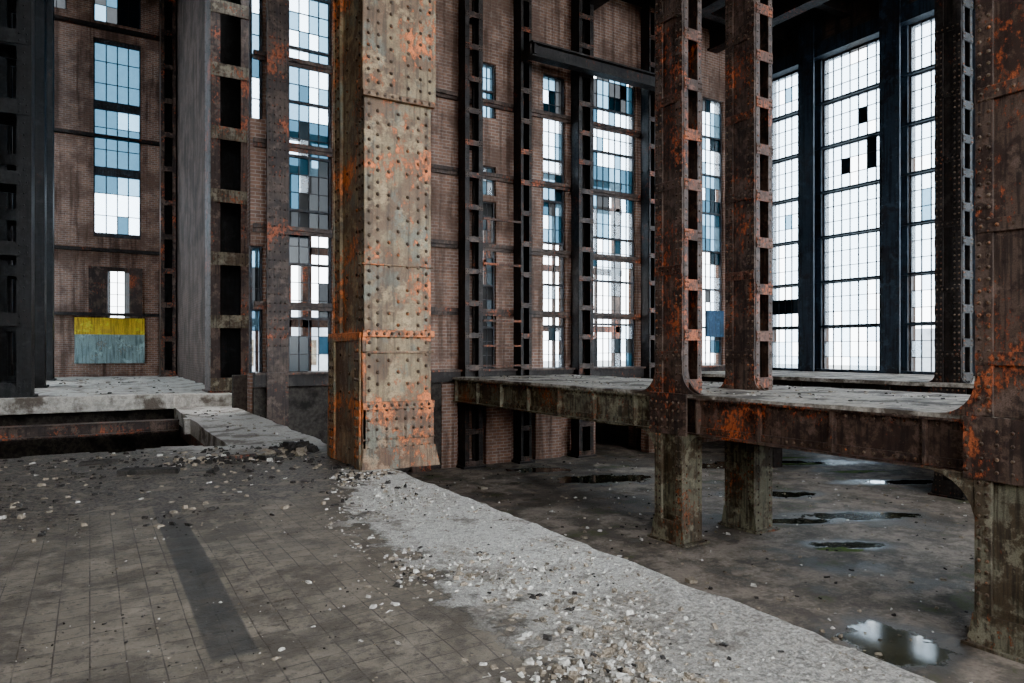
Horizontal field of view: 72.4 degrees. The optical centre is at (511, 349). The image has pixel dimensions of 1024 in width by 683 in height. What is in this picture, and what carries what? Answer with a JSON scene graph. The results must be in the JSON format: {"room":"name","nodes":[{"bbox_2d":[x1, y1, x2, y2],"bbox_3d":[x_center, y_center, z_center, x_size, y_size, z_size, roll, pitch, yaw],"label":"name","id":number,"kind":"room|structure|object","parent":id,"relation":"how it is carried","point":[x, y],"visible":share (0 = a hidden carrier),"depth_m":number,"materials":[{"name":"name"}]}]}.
{"room":"abandoned factory hall","nodes":[
{"label":"abandoned factory hall","id":0,"kind":"room"},
{"bbox_2d":[11,0,12,374],"bbox_3d":[-17.897,-6.900,24.006,0.350,20.800,16.400,0,0,-31],"label":"wall","id":1,"kind":"structure","parent":0,"point":[11,0],"depth_m":28.73,"materials":[{"name":"brick"}]},
{"bbox_2d":[12,0,12,363],"bbox_3d":[-21.431,-7.700,29.816,0.120,16.600,2.000,0,0,-31],"label":"window","id":2,"kind":"structure","parent":1,"relation":"in","point":[12,0],"depth_m":30.65,"materials":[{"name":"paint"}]},
{"bbox_2d":[54,0,158,376],"bbox_3d":[-19.475,-6.900,32.864,6.600,20.800,0.400,0,0,-31],"label":"wall","id":3,"kind":"structure","parent":0,"point":[73,43],"depth_m":32.43,"materials":[{"name":"brick"}]},
{"bbox_2d":[54,0,66,8],"bbox_3d":[-21.103,-16.300,31.789,1.500,1.400,0.120,0,0,-31],"label":"window","id":4,"kind":"structure","parent":3,"relation":"in","point":[62,4],"depth_m":32.04,"materials":[{"name":"glass"}]},
{"bbox_2d":[54,14,158,316],"bbox_3d":[-19.294,-8.370,32.565,6.400,13.540,0.300,0,0,-31],"label":"beams","id":5,"kind":"structure","parent":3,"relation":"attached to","point":[56,17],"depth_m":32.65,"materials":[{"name":"brown metal"}]},
{"bbox_2d":[74,317,144,363],"bbox_3d":[-18.875,-0.440,32.887,2.850,2.120,0.140,0,0,-31],"label":"wall panel","id":6,"kind":"object","parent":3,"relation":"attached to","point":[96,340],"visible":1,"depth_m":32.81,"materials":[{"name":"teal paint"}]},
{"bbox_2d":[88,266,141,318],"bbox_3d":[-18.685,-2.650,33.008,2.200,2.500,0.130,0,0,-31],"label":"boards","id":7,"kind":"object","parent":3,"relation":"attached to","point":[97,275],"visible":1,"depth_m":32.74,"materials":[{"name":"brown metal"}]},
{"bbox_2d":[93,37,140,239],"bbox_3d":[-18.727,-9.950,33.222,1.950,9.300,0.120,0,0,-31],"label":"window","id":8,"kind":"structure","parent":3,"relation":"in","point":[116,65],"depth_m":33.20,"materials":[{"name":"glass"}]},
{"bbox_2d":[93,0,140,28],"bbox_3d":[-18.727,-16.200,33.222,1.950,1.600,0.120,0,0,-31],"label":"window","id":9,"kind":"structure","parent":3,"relation":"in","point":[127,13],"depth_m":33.26,"materials":[{"name":"glass"}]},
{"bbox_2d":[108,271,128,317],"bbox_3d":[-18.727,-2.625,33.222,1.950,2.250,0.120,0,0,-31],"label":"window","id":10,"kind":"structure","parent":3,"relation":"in","point":[126,274],"depth_m":33.36,"materials":[{"name":"glass"}]},
{"bbox_2d":[0,375,246,458],"bbox_3d":[-6.162,2.100,5.859,13.500,2.800,28.400,0,0,-31],"label":"wall","id":11,"kind":"structure","parent":0,"point":[11,449],"depth_m":19.11,"materials":[{"name":"concrete"}]},
{"bbox_2d":[0,393,173,414],"bbox_3d":[-12.129,1.405,17.687,6.500,0.410,0.220,0,0,-31],"label":"trim","id":12,"kind":"structure","parent":11,"relation":"attached to","point":[62,404],"depth_m":18.18,"materials":[{"name":"concrete"}]},
{"bbox_2d":[19,376,231,414],"bbox_3d":[-15.785,1.420,25.222,8.150,0.420,16.589,0,0,-31],"label":"floor","id":13,"kind":"structure","parent":0,"point":[188,393],"depth_m":22.41,"materials":[{"name":"concrete"}]},
{"bbox_2d":[0,0,37,397],"bbox_3d":[-13.206,-7.875,18.136,1.480,18.250,1.360,0,0,-31],"label":"column","id":14,"kind":"structure","parent":13,"relation":"on","point":[19,113],"depth_m":17.88,"materials":[{"name":"black metal"}]},
{"bbox_2d":[0,0,48,387],"bbox_3d":[-16.331,-7.875,23.316,1.480,18.250,1.360,0,0,-31],"label":"column","id":15,"kind":"structure","parent":13,"relation":"on","point":[7,160],"depth_m":23.05,"materials":[{"name":"black metal"}]},
{"bbox_2d":[13,0,56,380],"bbox_3d":[-19.533,-7.875,28.625,1.480,18.250,1.360,0,0,-31],"label":"column","id":16,"kind":"structure","parent":13,"relation":"on","point":[49,3],"depth_m":28.38,"materials":[{"name":"black metal"}]},
{"bbox_2d":[58,377,174,395],"bbox_3d":[-14.352,1.223,25.225,3.505,0.066,13.945,0,0,-31],"label":"rubble","id":17,"kind":"object","parent":13,"relation":"on","point":[139,377],"visible":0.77,"depth_m":23.99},
{"bbox_2d":[157,0,177,376],"bbox_3d":[-16.367,-7.875,33.279,0.810,18.250,0.860,0,0,-31],"label":"column","id":18,"kind":"structure","parent":13,"relation":"on","point":[167,8],"depth_m":33.12,"materials":[{"name":"brown metal"}]},
{"bbox_2d":[202,0,248,392],"bbox_3d":[-8.630,-7.875,21.217,1.260,18.250,1.310,0,0,-31],"label":"column","id":19,"kind":"structure","parent":13,"relation":"on","point":[226,21],"depth_m":20.91,"materials":[{"name":"metal"}]},
{"bbox_2d":[176,0,231,392],"bbox_3d":[-12.741,-6.900,28.343,0.340,20.800,15.100,0,0,-31],"label":"column","id":20,"kind":"structure","parent":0,"point":[190,14],"depth_m":28.88,"materials":[{"name":"concrete"}]},
{"bbox_2d":[0,406,935,682],"bbox_3d":[-6.359,1.760,5.213,12.620,0.380,27.581,0,0,-31],"label":"floor","id":21,"kind":"structure","parent":0,"point":[75,586],"depth_m":4.62,"materials":[{"name":"grey concrete"}]},
{"bbox_2d":[0,418,203,445],"bbox_3d":[-9.986,2.460,14.472,6.850,1.280,7.700,0,0,-31],"label":"beams","id":22,"kind":"structure","parent":21,"relation":"attached to","point":[24,432],"depth_m":17.29,"materials":[{"name":"brown metal"}]},
{"bbox_2d":[78,453,273,475],"bbox_3d":[-4.622,1.557,9.575,2.554,0.085,1.381,0,0,-16],"label":"scraps","id":23,"kind":"object","parent":21,"relation":"on","point":[133,470],"visible":0.93,"depth_m":9.05,"materials":[{"name":"metal"}]},
{"bbox_2d":[0,408,417,682],"bbox_3d":[-6.040,1.567,9.785,6.875,0.078,18.051,0,0,-31],"label":"debris","id":24,"kind":"object","parent":21,"relation":"on","point":[214,457],"visible":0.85,"depth_m":8.90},
{"bbox_2d":[268,440,318,456],"bbox_3d":[-3.452,1.514,11.082,0.710,0.183,1.139,0,0,-31],"label":"heap","id":25,"kind":"object","parent":21,"relation":"on","point":[302,448],"visible":0.94,"depth_m":10.88,"materials":[{"name":"stone"}]},
{"bbox_2d":[266,0,430,472],"bbox_3d":[-4.387,-4.250,19.208,4.570,15.500,0.374,0,0,-31],"label":"stanchion","id":26,"kind":"object","parent":21,"relation":"on","point":[277,11],"depth_m":18.02,"materials":[{"name":"brown metal"}]},
{"bbox_2d":[327,0,439,470],"bbox_3d":[-1.929,-5.197,10.220,1.162,13.606,1.678,0,0,-31],"label":"steel column","id":27,"kind":"structure","parent":21,"relation":"on","point":[381,406],"depth_m":9.61,"materials":[{"name":"metal"}]},
{"bbox_2d":[262,469,906,682],"bbox_3d":[-0.433,1.582,4.785,2.759,0.048,9.505,0,0,-31],"label":"rubble","id":28,"kind":"object","parent":21,"relation":"on","point":[623,674],"visible":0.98,"depth_m":4.23,"materials":[{"name":"grey stone"}]},
{"bbox_2d":[247,0,724,464],"bbox_3d":[1.604,-4.350,23.332,19.750,15.700,0.400,0,0,-31],"label":"wall","id":29,"kind":"structure","parent":0,"point":[617,23],"depth_m":21.89,"materials":[{"name":"brick"}]},
{"bbox_2d":[249,246,261,372],"bbox_3d":[-6.693,-1.050,18.268,0.310,3.300,0.120,0,0,-31],"label":"window","id":30,"kind":"structure","parent":29,"relation":"in","point":[255,252],"depth_m":18.26,"materials":[{"name":"glass"}]},
{"bbox_2d":[249,0,261,118],"bbox_3d":[-6.693,-8.500,18.268,0.310,5.000,0.120,0,0,-31],"label":"window","id":31,"kind":"structure","parent":29,"relation":"in","point":[255,19],"depth_m":18.27,"materials":[{"name":"glass"}]},
{"bbox_2d":[289,0,330,371],"bbox_3d":[-5.507,-5.200,18.984,1.180,11.600,0.120,0,0,-31],"label":"window","id":32,"kind":"structure","parent":29,"relation":"in","point":[312,209],"depth_m":18.96,"materials":[{"name":"glass"}]},
{"bbox_2d":[483,202,494,368],"bbox_3d":[-0.875,-2.000,21.778,0.700,5.200,0.120,0,0,-31],"label":"window","id":33,"kind":"structure","parent":29,"relation":"in","point":[488,208],"depth_m":21.88,"materials":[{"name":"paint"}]},
{"bbox_2d":[483,63,494,118],"bbox_3d":[-0.875,-8.050,21.778,0.700,1.700,0.120,0,0,-31],"label":"window","id":34,"kind":"structure","parent":29,"relation":"in","point":[488,70],"depth_m":21.87,"materials":[{"name":"glass"}]},
{"bbox_2d":[483,166,494,195],"bbox_3d":[-0.875,-5.250,21.778,0.700,0.900,0.120,0,0,-31],"label":"window","id":35,"kind":"structure","parent":29,"relation":"in","point":[488,169],"depth_m":21.88,"materials":[{"name":"glass"}]},
{"bbox_2d":[543,74,563,367],"bbox_3d":[1.317,-4.200,23.101,0.880,9.600,0.120,0,0,-31],"label":"window","id":36,"kind":"structure","parent":29,"relation":"in","point":[553,200],"depth_m":23.16,"materials":[{"name":"glass"}]},
{"bbox_2d":[594,77,633,366],"bbox_3d":[3.364,-4.600,24.335,2.200,10.400,0.120,0,0,-31],"label":"window","id":37,"kind":"structure","parent":29,"relation":"in","point":[612,97],"depth_m":24.44,"materials":[{"name":"glass"}]},
{"bbox_2d":[703,98,721,364],"bbox_3d":[7.615,-4.500,26.900,1.130,10.200,0.120,0,0,-31],"label":"window","id":38,"kind":"structure","parent":29,"relation":"in","point":[712,210],"depth_m":26.99,"materials":[{"name":"glass"}]},
{"bbox_2d":[595,422,627,444],"bbox_3d":[2.279,2.250,26.133,3.700,2.500,3.600,0,0,-31],"label":"doorway","id":39,"kind":"structure","parent":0,"point":[612,433],"depth_m":26.48,"materials":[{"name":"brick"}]},
{"bbox_2d":[405,440,1023,682],"bbox_3d":[-2.315,3.600,17.873,33.500,0.200,47.000,0,0,-31],"label":"floor","id":40,"kind":"structure","parent":0,"point":[939,655],"depth_m":12.86,"materials":[{"name":"concrete"}]},
{"bbox_2d":[255,138,621,371],"bbox_3d":[-2.300,-2.090,28.013,17.000,11.180,0.350,0,0,-31],"label":"steel frame","id":41,"kind":"object","parent":40,"relation":"on","point":[303,179],"visible":0.12,"depth_m":30.01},
{"bbox_2d":[252,383,654,471],"bbox_3d":[-0.607,2.235,21.565,14.032,2.530,0.841,0,0,-27],"label":"wall","id":42,"kind":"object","parent":40,"relation":"on","point":[308,405],"visible":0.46,"depth_m":20.81,"materials":[{"name":"brick"}]},
{"bbox_2d":[456,0,485,469],"bbox_3d":[-1.233,-4.250,20.920,0.760,15.500,0.560,0,0,-31],"label":"steel column","id":43,"kind":"structure","parent":40,"relation":"on","point":[465,112],"depth_m":20.83,"materials":[{"name":"brown metal"}]},
{"bbox_2d":[253,49,724,386],"bbox_3d":[1.636,-3.380,22.843,19.200,8.660,0.430,0,0,-31],"label":"beams","id":44,"kind":"structure","parent":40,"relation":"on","point":[316,378],"depth_m":21.45,"materials":[{"name":"brown metal"}]},
{"bbox_2d":[483,217,520,366],"bbox_3d":[-0.293,-1.730,21.230,1.330,4.460,0.060,0,0,-31],"label":"rails","id":45,"kind":"object","parent":44,"relation":"attached to","point":[484,218],"visible":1,"depth_m":21.18,"materials":[{"name":"orange metal"}]},
{"bbox_2d":[522,40,654,91],"bbox_3d":[3.414,-9.025,22.993,7.000,0.450,0.750,0,0,-31],"label":"girder","id":46,"kind":"object","parent":44,"relation":"attached to","point":[537,51],"visible":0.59,"depth_m":22.09,"materials":[{"name":"metal"}]},
{"bbox_2d":[706,310,723,336],"bbox_3d":[7.748,-1.000,26.747,0.900,1.000,0.080,0,0,-31],"label":"metal panel","id":47,"kind":"object","parent":44,"relation":"attached to","point":[714,320],"visible":1,"depth_m":26.68,"materials":[{"name":"paint"}]},
{"bbox_2d":[512,0,534,463],"bbox_3d":[0.334,-4.250,21.865,0.560,15.500,0.560,0,0,-31],"label":"steel column","id":48,"kind":"structure","parent":40,"relation":"on","point":[522,8],"depth_m":21.76,"materials":[{"name":"brown metal"}]},
{"bbox_2d":[568,0,596,457],"bbox_3d":[2.320,-4.250,23.064,0.760,15.500,0.560,0,0,-31],"label":"steel column","id":49,"kind":"structure","parent":40,"relation":"on","point":[582,20],"depth_m":22.98,"materials":[{"name":"brown metal"}]},
{"bbox_2d":[478,486,697,583],"bbox_3d":[-0.105,3.458,12.723,3.347,0.083,9.637,0,0,-26],"label":"rubble","id":50,"kind":"object","parent":40,"relation":"on","point":[691,580],"visible":0.16,"depth_m":10.57,"materials":[{"name":"grey stone"}]},
{"bbox_2d":[638,4,654,449],"bbox_3d":[4.791,-4.250,24.554,0.490,15.500,0.560,0,0,-31],"label":"steel column","id":51,"kind":"structure","parent":40,"relation":"on","point":[647,13],"depth_m":24.45,"materials":[{"name":"brown metal"}]},
{"bbox_2d":[639,0,709,548],"bbox_3d":[3.063,-4.248,12.907,0.660,15.504,1.848,0,0,-31],"label":"steel column","id":52,"kind":"structure","parent":40,"relation":"on","point":[677,520],"depth_m":12.69,"materials":[{"name":"brown metal"}]},
{"bbox_2d":[421,454,973,682],"bbox_3d":[4.418,3.476,13.759,14.036,0.055,17.008,0,0,-31],"label":"debris","id":53,"kind":"object","parent":40,"relation":"on","point":[647,507],"visible":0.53,"depth_m":12.61,"materials":[{"name":"grey stone"}]},
{"bbox_2d":[453,379,962,471],"bbox_3d":[5.277,1.170,12.742,4.100,0.660,20.370,0,0,-31],"label":"platform steel girders","id":54,"kind":"object","parent":40,"relation":"on","point":[899,439],"visible":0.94,"depth_m":10.96,"materials":[{"name":"brown metal"}]},
{"bbox_2d":[482,375,950,407],"bbox_3d":[3.349,0.765,14.292,1.046,0.043,14.999,0,0,-31],"label":"debris","id":55,"kind":"object","parent":54,"relation":"on","point":[503,375],"visible":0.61,"depth_m":12.47,"materials":[{"name":"grey stone"}]},
{"bbox_2d":[453,374,1023,419],"bbox_3d":[5.275,0.801,12.700,4.124,0.078,20.334,0,0,-31],"label":"platform slab","id":56,"kind":"object","parent":54,"relation":"on","point":[932,406],"depth_m":12.16,"materials":[{"name":"grey concrete"}]},
{"bbox_2d":[536,375,967,399],"bbox_3d":[5.059,0.763,15.312,1.333,0.046,15.001,0,0,-31],"label":"debris","id":57,"kind":"object","parent":54,"relation":"on","point":[536,375],"visible":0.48,"depth_m":13.43,"materials":[{"name":"grey stone"}]},
{"bbox_2d":[718,0,779,534],"bbox_3d":[4.676,-4.249,13.845,0.690,15.502,1.298,0,0,-31],"label":"steel column","id":58,"kind":"structure","parent":40,"relation":"on","point":[747,507],"depth_m":13.69,"materials":[{"name":"brown metal"}]},
{"bbox_2d":[782,462,818,464],"bbox_3d":[8.816,3.494,21.431,1.392,0.001,0.926,0,0,-31],"label":"moss patch","id":59,"kind":"object","parent":40,"relation":"on","point":[811,463],"visible":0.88,"depth_m":21.55,"materials":[{"name":"green plant"}]},
{"bbox_2d":[702,377,972,467],"bbox_3d":[12.916,2.190,17.309,5.200,2.620,20.300,0,0,-31],"label":"gallery steel girders","id":60,"kind":"object","parent":40,"relation":"on","point":[776,452],"visible":0.15,"depth_m":19.38,"materials":[{"name":"brown metal"}]},
{"bbox_2d":[702,370,974,387],"bbox_3d":[12.958,0.821,17.324,5.371,0.117,20.348,0,0,-31],"label":"gallery slab","id":61,"kind":"object","parent":60,"relation":"on","point":[842,377],"depth_m":19.95,"materials":[{"name":"grey concrete"}]},
{"bbox_2d":[815,547,863,551],"bbox_3d":[5.732,3.492,12.283,0.755,0.001,0.581,0,0,-31],"label":"moss patch","id":62,"kind":"object","parent":40,"relation":"on","point":[839,549],"visible":1,"depth_m":12.25,"materials":[{"name":"green plant"}]},
{"bbox_2d":[833,470,883,472],"bbox_3d":[9.928,3.493,20.106,1.482,0.001,0.941,0,0,-31],"label":"moss patch","id":63,"kind":"object","parent":40,"relation":"on","point":[847,471],"visible":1,"depth_m":20.12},
{"bbox_2d":[928,0,972,500],"bbox_3d":[10.572,-4.249,16.771,0.670,15.502,1.070,0,0,-31],"label":"steel column","id":64,"kind":"structure","parent":40,"relation":"on","point":[953,176],"depth_m":16.60,"materials":[{"name":"black metal"}]},
{"bbox_2d":[922,0,1023,663],"bbox_3d":[5.970,-4.248,8.109,0.800,15.504,2.168,0,0,-31],"label":"steel column","id":65,"kind":"structure","parent":40,"relation":"on","point":[991,479],"depth_m":8.12,"materials":[{"name":"brown metal"}]},
{"bbox_2d":[621,0,855,30],"bbox_3d":[8.133,-14.750,12.556,19.900,5.100,25.700,0,0,-31],"label":"ceiling","id":66,"kind":"structure","parent":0,"point":[814,13],"depth_m":25.68,"materials":[{"name":"metal"}]},
{"bbox_2d":[582,0,850,52],"bbox_3d":[7.971,-11.775,12.341,19.200,0.850,24.900,0,0,-31],"label":"ceiling beams","id":67,"kind":"structure","parent":66,"relation":"attached to","point":[714,10],"depth_m":24.09,"materials":[{"name":"black metal"}]},
{"bbox_2d":[772,0,934,370],"bbox_3d":[16.319,-4.350,17.669,0.400,15.700,25.400,0,0,-31],"label":"wall","id":68,"kind":"structure","parent":0,"point":[861,11],"depth_m":25.56,"materials":[{"name":"metal"}]},
{"bbox_2d":[772,70,797,367],"bbox_3d":[10.632,-4.910,26.904,0.120,11.380,1.570,0,0,-31],"label":"window","id":69,"kind":"structure","parent":68,"relation":"in","point":[790,306],"depth_m":27.01,"materials":[{"name":"glass"}]},
{"bbox_2d":[823,38,878,369],"bbox_3d":[12.026,-4.910,24.591,0.120,11.380,2.370,0,0,-31],"label":"window","id":70,"kind":"structure","parent":68,"relation":"in","point":[872,150],"depth_m":24.99,"materials":[{"name":"glass"}]},
{"bbox_2d":[772,0,974,375],"bbox_3d":[15.532,-5.610,18.128,0.474,12.780,23.000,0,0,-31],"label":"window","id":71,"kind":"structure","parent":68,"relation":"in","point":[895,17],"depth_m":23.21,"materials":[{"name":"white glass"}]},
{"bbox_2d":[909,16,934,370],"bbox_3d":[13.540,-4.910,22.083,0.120,11.380,1.930,0,0,-31],"label":"window","id":72,"kind":"structure","parent":68,"relation":"in","point":[926,193],"depth_m":22.59,"materials":[{"name":"glass"}]},
{"label":"outside","id":73,"kind":"structure","parent":0,"visible":0},
{"bbox_2d":[543,360,878,369],"bbox_3d":[-19.032,3.975,70.269,280.000,0.450,260.000,0,0,-31],"label":"ground","id":74,"kind":"structure","parent":73,"point":[545,363],"depth_m":169.36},
{"bbox_2d":[252,310,934,371],"bbox_3d":[19.434,-0.625,49.095,64.000,8.750,104.000,0,0,-31],"label":"building","id":75,"kind":"structure","parent":74,"relation":"on","point":[323,359],"depth_m":66.86,"materials":[{"name":"glass"}]}
]}

